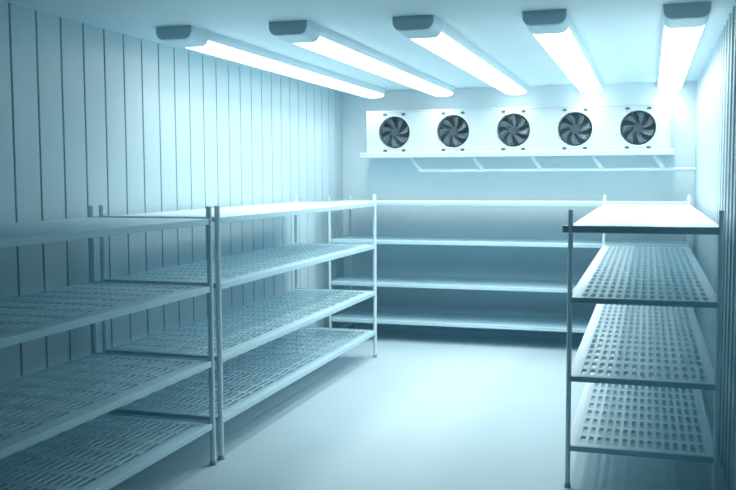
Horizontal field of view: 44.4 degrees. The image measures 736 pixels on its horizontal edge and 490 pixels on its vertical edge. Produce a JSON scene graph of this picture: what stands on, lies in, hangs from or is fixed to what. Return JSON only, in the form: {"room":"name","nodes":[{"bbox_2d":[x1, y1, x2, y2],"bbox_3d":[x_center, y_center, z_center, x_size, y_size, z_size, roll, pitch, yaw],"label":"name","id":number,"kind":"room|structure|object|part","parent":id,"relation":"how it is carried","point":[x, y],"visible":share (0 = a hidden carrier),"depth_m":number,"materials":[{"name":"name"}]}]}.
{"room":"walk-in cold room","nodes":[
{"label":"walk-in cold room","id":0,"kind":"room"},
{"bbox_2d":[0,1,343,489],"bbox_3d":[-1.911,-0.096,7.232,0.120,3.110,10.250,1,5,17],"label":"wall","id":1,"kind":"structure","parent":0,"point":[90,115],"depth_m":7.25,"materials":[{"name":"white metal"}]},
{"bbox_2d":[0,0,735,92],"bbox_3d":[0.254,-1.665,6.436,4.670,0.120,10.490,1,5,17],"label":"ceiling","id":2,"kind":"structure","parent":0,"point":[621,38],"depth_m":6.67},
{"bbox_2d":[156,25,385,97],"bbox_3d":[-0.676,-1.744,9.104,0.300,0.116,5.130,1,5,17],"label":"ceiling light","id":3,"kind":"object","parent":2,"relation":"attached to","point":[190,37],"visible":1,"depth_m":7.86,"materials":[{"name":"plastic"}]},
{"bbox_2d":[187,41,383,97],"bbox_3d":[-0.640,-1.720,9.221,0.264,0.042,4.830,1,5,17],"label":"diffuser","id":4,"kind":"object","parent":3,"relation":"attached to","point":[223,49],"depth_m":8.44,"materials":[{"name":"white plastic"}]},
{"bbox_2d":[269,20,454,95],"bbox_3d":[0.185,-1.734,8.910,0.300,0.116,5.130,1,5,17],"label":"ceiling light","id":5,"kind":"object","parent":2,"relation":"attached to","point":[309,35],"visible":1,"depth_m":7.59,"materials":[{"name":"white plastic"}]},
{"bbox_2d":[293,36,452,95],"bbox_3d":[0.221,-1.710,9.026,0.264,0.042,4.830,1,5,17],"label":"diffuser","id":6,"kind":"object","parent":5,"relation":"attached to","point":[329,46],"depth_m":8.21,"materials":[{"name":"white plastic"}]},
{"bbox_2d":[392,15,527,94],"bbox_3d":[1.073,-1.723,8.718,0.300,0.116,5.130,1,5,17],"label":"ceiling light","id":7,"kind":"object","parent":2,"relation":"attached to","point":[428,31],"visible":1,"depth_m":7.34,"materials":[{"name":"white plastic"}]},
{"bbox_2d":[411,32,526,94],"bbox_3d":[1.109,-1.699,8.834,0.264,0.042,4.830,1,5,17],"label":"diffuser","id":8,"kind":"object","parent":7,"relation":"attached to","point":[446,45],"depth_m":8.01,"materials":[{"name":"white plastic"}]},
{"bbox_2d":[522,9,603,92],"bbox_3d":[1.952,-1.713,8.528,0.300,0.116,5.130,1,5,17],"label":"ceiling light","id":9,"kind":"object","parent":2,"relation":"attached to","point":[555,30],"visible":1,"depth_m":7.04,"materials":[{"name":"white plastic"}]},
{"bbox_2d":[533,28,601,92],"bbox_3d":[1.988,-1.689,8.645,0.264,0.042,4.830,1,5,17],"label":"diffuser","id":10,"kind":"object","parent":9,"relation":"attached to","point":[567,50],"depth_m":7.79,"materials":[{"name":"white plastic"}]},
{"bbox_2d":[657,2,711,90],"bbox_3d":[2.833,-1.699,8.297,0.300,0.116,5.130,1,5,17],"label":"ceiling light","id":11,"kind":"object","parent":2,"relation":"attached to","point":[682,25],"visible":1,"depth_m":6.73,"materials":[{"name":"white plastic"}]},
{"bbox_2d":[658,25,703,90],"bbox_3d":[2.868,-1.675,8.414,0.264,0.042,4.830,1,5,17],"label":"diffuser","id":12,"kind":"object","parent":11,"relation":"attached to","point":[678,45],"depth_m":7.54,"materials":[{"name":"white plastic"}]},
{"bbox_2d":[13,325,726,489],"bbox_3d":[0.269,1.556,6.679,4.670,0.120,10.490,1,5,17],"label":"floor","id":13,"kind":"structure","parent":0,"point":[435,409],"depth_m":7.04,"materials":[{"name":"white concrete"}]},
{"bbox_2d":[0,206,216,489],"bbox_3d":[-2.085,0.764,4.556,0.977,1.800,3.827,1,5,17],"label":"shelving unit","id":14,"kind":"object","parent":13,"relation":"on","point":[48,231],"visible":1,"depth_m":5.47,"materials":[{"name":"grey metal"}]},
{"bbox_3d":[-1.967,0.602,6.490,0.039,1.770,0.039,1,5,17],"label":"post","id":15,"kind":"part","parent":14,"relation":"part of","materials":[{"name":"grey metal"}]},
{"bbox_3d":[-2.089,-0.040,4.496,0.914,0.022,3.752,1,5,17],"label":"shelf","id":16,"kind":"part","parent":14,"relation":"part of","materials":[{"name":"plastic"}]},
{"bbox_3d":[-2.087,0.415,4.530,0.914,0.006,3.752,1,5,17],"label":"shelf","id":17,"kind":"part","parent":14,"relation":"part of","materials":[{"name":"plastic"}]},
{"bbox_3d":[-2.085,0.930,4.569,0.914,0.006,3.752,1,5,17],"label":"shelf","id":18,"kind":"part","parent":14,"relation":"part of","materials":[{"name":"plastic"}]},
{"bbox_3d":[-2.083,1.366,4.602,0.914,0.006,3.752,1,5,17],"label":"shelf","id":19,"kind":"part","parent":14,"relation":"part of","materials":[{"name":"plastic"}]},
{"bbox_3d":[-1.528,-0.178,6.293,0.926,0.034,0.026,1,5,17],"label":"cross rail","id":20,"kind":"part","parent":14,"relation":"part of","materials":[{"name":"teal metal"}]},
{"bbox_3d":[-1.526,0.284,6.328,0.926,0.034,0.026,1,5,17],"label":"cross rail","id":21,"kind":"part","parent":14,"relation":"part of","materials":[{"name":"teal metal"}]},
{"bbox_3d":[-1.524,0.800,6.367,0.926,0.034,0.026,1,5,17],"label":"cross rail","id":22,"kind":"part","parent":14,"relation":"part of","materials":[{"name":"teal metal"}]},
{"bbox_3d":[-1.522,1.236,6.400,0.926,0.034,0.026,1,5,17],"label":"cross rail","id":23,"kind":"part","parent":14,"relation":"part of","materials":[{"name":"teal metal"}]},
{"bbox_3d":[-1.083,0.619,6.216,0.039,1.770,0.039,1,5,17],"label":"post","id":24,"kind":"part","parent":14,"relation":"part of","materials":[{"name":"grey metal"}]},
{"bbox_2d":[99,195,376,459],"bbox_3d":[-0.927,0.478,8.270,0.977,1.800,3.827,1,5,17],"label":"shelving unit","id":25,"kind":"object","parent":13,"relation":"on","point":[224,355],"visible":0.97,"depth_m":7.59,"materials":[{"name":"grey metal"}]},
{"bbox_3d":[-1.930,0.593,6.608,0.039,1.770,0.039,1,5,17],"label":"post","id":26,"kind":"part","parent":25,"relation":"part of","materials":[{"name":"grey metal"}]},
{"bbox_3d":[-1.492,-0.187,6.411,0.926,0.034,0.026,1,5,17],"label":"cross rail","id":27,"kind":"part","parent":25,"relation":"part of","materials":[{"name":"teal metal"}]},
{"bbox_3d":[-1.490,0.275,6.446,0.926,0.034,0.026,1,5,17],"label":"cross rail","id":28,"kind":"part","parent":25,"relation":"part of","materials":[{"name":"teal metal"}]},
{"bbox_3d":[-1.487,0.791,6.485,0.926,0.034,0.026,1,5,17],"label":"cross rail","id":29,"kind":"part","parent":25,"relation":"part of","materials":[{"name":"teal metal"}]},
{"bbox_3d":[-1.485,1.227,6.518,0.926,0.034,0.026,1,5,17],"label":"cross rail","id":30,"kind":"part","parent":25,"relation":"part of","materials":[{"name":"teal metal"}]},
{"bbox_3d":[-1.046,0.610,6.334,0.039,1.770,0.039,1,5,17],"label":"post","id":31,"kind":"part","parent":25,"relation":"part of","materials":[{"name":"grey metal"}]},
{"bbox_3d":[-0.929,0.129,8.243,0.914,0.006,3.752,1,5,17],"label":"shelf","id":32,"kind":"part","parent":25,"relation":"part of","materials":[{"name":"plastic"}]},
{"bbox_3d":[-0.927,0.644,8.282,0.914,0.006,3.752,1,5,17],"label":"shelf","id":33,"kind":"part","parent":25,"relation":"part of","materials":[{"name":"plastic"}]},
{"bbox_3d":[-0.931,-0.326,8.209,0.914,0.022,3.752,1,5,17],"label":"shelf","id":34,"kind":"part","parent":25,"relation":"part of","materials":[{"name":"plastic"}]},
{"bbox_3d":[-0.925,1.080,8.315,0.914,0.006,3.752,1,5,17],"label":"shelf","id":35,"kind":"part","parent":25,"relation":"part of","materials":[{"name":"plastic"}]},
{"bbox_3d":[-0.809,0.316,10.203,0.039,1.770,0.039,1,5,17],"label":"post","id":36,"kind":"part","parent":25,"relation":"part of","materials":[{"name":"grey metal"}]},
{"bbox_3d":[-0.366,0.514,10.080,0.926,0.034,0.026,1,5,17],"label":"cross rail","id":37,"kind":"part","parent":25,"relation":"part of","materials":[{"name":"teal metal"}]},
{"bbox_3d":[-0.364,0.950,10.113,0.926,0.034,0.026,1,5,17],"label":"cross rail","id":38,"kind":"part","parent":25,"relation":"part of","materials":[{"name":"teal metal"}]},
{"bbox_3d":[-0.368,-0.002,10.041,0.926,0.034,0.026,1,5,17],"label":"cross rail","id":39,"kind":"part","parent":25,"relation":"part of","materials":[{"name":"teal metal"}]},
{"bbox_3d":[0.075,0.333,9.929,0.039,1.770,0.039,1,5,17],"label":"post","id":40,"kind":"part","parent":25,"relation":"part of","materials":[{"name":"grey metal"}]},
{"bbox_2d":[328,195,692,338],"bbox_3d":[1.639,0.294,10.850,4.214,1.755,0.834,1,5,17],"label":"shelving unit","id":41,"kind":"object","parent":13,"relation":"on","point":[491,321],"visible":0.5,"depth_m":10.80,"materials":[{"name":"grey metal"}]},
{"bbox_3d":[-0.469,0.270,11.090,0.032,1.725,0.032,1,5,17],"label":"post","id":42,"kind":"part","parent":41,"relation":"part of","materials":[{"name":"grey metal"}]},
{"bbox_3d":[-0.234,0.212,11.843,0.032,1.725,0.032,1,5,17],"label":"post","id":43,"kind":"part","parent":41,"relation":"part of","materials":[{"name":"grey metal"}]},
{"bbox_3d":[1.640,0.469,10.863,4.146,0.022,0.778,1,5,17],"label":"shelf","id":44,"kind":"part","parent":41,"relation":"part of","materials":[{"name":"plastic"}]},
{"bbox_3d":[1.642,0.918,10.897,4.146,0.022,0.778,1,5,17],"label":"shelf","id":45,"kind":"part","parent":41,"relation":"part of","materials":[{"name":"plastic"}]},
{"bbox_3d":[1.638,-0.048,10.824,4.146,0.022,0.778,1,5,17],"label":"shelf","id":46,"kind":"part","parent":41,"relation":"part of","materials":[{"name":"plastic"}]},
{"bbox_3d":[1.636,-0.511,10.789,4.146,0.022,0.778,1,5,17],"label":"shelf","id":47,"kind":"part","parent":41,"relation":"part of","materials":[{"name":"plastic"}]},
{"bbox_3d":[3.513,0.346,9.854,0.032,1.725,0.032,1,5,17],"label":"post","id":48,"kind":"part","parent":41,"relation":"part of","materials":[{"name":"grey metal"}]},
{"bbox_2d":[562,195,723,489],"bbox_3d":[2.356,0.509,7.750,0.956,1.786,4.542,1,5,17],"label":"shelving unit","id":49,"kind":"object","parent":13,"relation":"on","point":[619,277],"visible":1,"depth_m":6.38,"materials":[{"name":"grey metal"}]},
{"bbox_3d":[1.280,0.652,5.735,0.032,1.756,0.032,1,5,17],"label":"post","id":50,"kind":"part","parent":49,"relation":"part of","materials":[{"name":"grey metal"}]},
{"bbox_3d":[2.615,0.322,10.017,0.032,1.756,0.032,1,5,17],"label":"post","id":51,"kind":"part","parent":49,"relation":"part of","materials":[{"name":"grey metal"}]},
{"bbox_3d":[1.674,-0.093,5.554,0.934,0.046,0.026,1,5,17],"label":"cross rail","id":52,"kind":"part","parent":49,"relation":"part of","materials":[{"name":"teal metal"}]},
{"bbox_3d":[1.704,1.309,5.653,0.884,0.036,0.026,1,5,17],"label":"cross rail","id":53,"kind":"part","parent":49,"relation":"part of","materials":[{"name":"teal metal"}]},
{"bbox_3d":[2.372,1.143,7.794,0.872,0.022,4.474,1,5,17],"label":"shelf","id":54,"kind":"part","parent":49,"relation":"part of","materials":[{"name":"plastic"}]},
{"bbox_3d":[2.370,0.692,7.760,0.872,0.022,4.474,1,5,17],"label":"shelf","id":55,"kind":"part","parent":49,"relation":"part of","materials":[{"name":"plastic"}]},
{"bbox_3d":[1.702,0.858,5.619,0.884,0.036,0.026,1,5,17],"label":"cross rail","id":56,"kind":"part","parent":49,"relation":"part of","materials":[{"name":"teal metal"}]},
{"bbox_3d":[2.368,0.190,7.722,0.872,0.022,4.474,1,5,17],"label":"shelf","id":57,"kind":"part","parent":49,"relation":"part of","materials":[{"name":"plastic"}]},
{"bbox_3d":[3.010,-0.422,9.837,0.934,0.046,0.026,1,5,17],"label":"cross rail","id":58,"kind":"part","parent":49,"relation":"part of","materials":[{"name":"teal metal"}]},
{"bbox_3d":[1.700,0.355,5.581,0.884,0.036,0.026,1,5,17],"label":"cross rail","id":59,"kind":"part","parent":49,"relation":"part of","materials":[{"name":"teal metal"}]},
{"bbox_3d":[3.036,0.026,9.863,0.884,0.036,0.026,1,5,17],"label":"cross rail","id":60,"kind":"part","parent":49,"relation":"part of","materials":[{"name":"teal metal"}]},
{"bbox_3d":[2.366,-0.263,7.688,0.872,0.022,4.474,1,5,17],"label":"shelf","id":61,"kind":"part","parent":49,"relation":"part of","materials":[{"name":"plastic"}]},
{"bbox_3d":[3.459,0.338,9.755,0.032,1.756,0.032,1,5,17],"label":"post","id":62,"kind":"part","parent":49,"relation":"part of","materials":[{"name":"grey metal"}]},
{"bbox_3d":[2.124,0.668,5.473,0.032,1.756,0.032,1,5,17],"label":"post","id":63,"kind":"part","parent":49,"relation":"part of","materials":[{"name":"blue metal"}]},
{"bbox_2d":[342,81,696,336],"bbox_3d":[1.801,-0.435,11.494,4.670,3.110,0.120,1,5,17],"label":"wall","id":64,"kind":"structure","parent":0,"point":[387,179],"depth_m":11.50,"materials":[{"name":"paint"}]},
{"bbox_2d":[359,103,695,172],"bbox_3d":[1.890,-1.292,11.090,4.049,0.786,0.470,1,5,17],"label":"evaporator cooling unit","id":65,"kind":"object","parent":64,"relation":"attached to","point":[592,131],"visible":1,"depth_m":10.97,"materials":[{"name":"white metal"}]},
{"bbox_3d":[0.360,-1.443,11.504,0.733,0.490,0.108,1,5,17],"label":"fan panel","id":66,"kind":"part","parent":65,"relation":"part of","materials":[{"name":"white metal"}]},
{"bbox_2d":[411,158,421,171],"bbox_3d":[0.613,-1.020,11.394,0.157,0.196,0.051,0,4,2],"label":"bracket","id":67,"kind":"object","parent":65,"relation":"attached to","point":[413,160],"depth_m":11.37,"materials":[{"name":"white metal"}]},
{"bbox_3d":[1.071,-1.430,11.284,0.754,0.490,0.108,1,5,17],"label":"fan panel","id":68,"kind":"part","parent":65,"relation":"part of","materials":[{"name":"white metal"}]},
{"bbox_2d":[472,157,483,170],"bbox_3d":[1.367,-1.006,11.160,0.157,0.196,0.051,0,4,2],"label":"bracket","id":69,"kind":"object","parent":65,"relation":"attached to","point":[481,168],"depth_m":11.14,"materials":[{"name":"white metal"}]},
{"bbox_3d":[1.786,-1.416,11.062,0.742,0.490,0.108,1,5,17],"label":"fan panel","id":70,"kind":"part","parent":65,"relation":"part of","materials":[{"name":"white metal"}]},
{"bbox_2d":[359,149,674,158],"bbox_3d":[1.776,-1.121,11.139,3.809,0.068,0.470,1,5,17],"label":"drip tray","id":71,"kind":"object","parent":65,"relation":"on","point":[370,153],"depth_m":10.98,"materials":[{"name":"white metal"}]},
{"bbox_2d":[530,157,542,170],"bbox_3d":[2.050,-0.993,10.948,0.157,0.196,0.051,0,4,2],"label":"bracket","id":72,"kind":"object","parent":65,"relation":"attached to","point":[539,168],"depth_m":10.93,"materials":[{"name":"white metal"}]},
{"bbox_3d":[2.489,-1.403,10.844,0.729,0.490,0.108,1,5,17],"label":"fan panel","id":73,"kind":"part","parent":65,"relation":"part of","materials":[{"name":"white metal"}]},
{"bbox_2d":[592,156,603,170],"bbox_3d":[2.738,-0.980,10.735,0.157,0.196,0.051,0,4,2],"label":"bracket","id":74,"kind":"object","parent":65,"relation":"attached to","point":[601,168],"depth_m":10.72,"materials":[{"name":"white metal"}]},
{"bbox_3d":[3.176,-1.390,10.630,0.708,0.490,0.108,1,5,17],"label":"fan panel","id":75,"kind":"part","parent":65,"relation":"part of","materials":[{"name":"white metal"}]},
{"bbox_2d":[653,155,665,169],"bbox_3d":[3.401,-0.968,10.529,0.157,0.196,0.051,0,4,2],"label":"bracket","id":76,"kind":"object","parent":65,"relation":"attached to","point":[661,166],"depth_m":10.51,"materials":[{"name":"white metal"}]},
{"bbox_2d":[691,5,735,489],"bbox_3d":[2.428,-0.014,5.885,0.131,3.110,10.250,1,5,17],"label":"wall","id":77,"kind":"structure","parent":0,"point":[715,149],"depth_m":6.55,"materials":[{"name":"white metal"}]}
]}

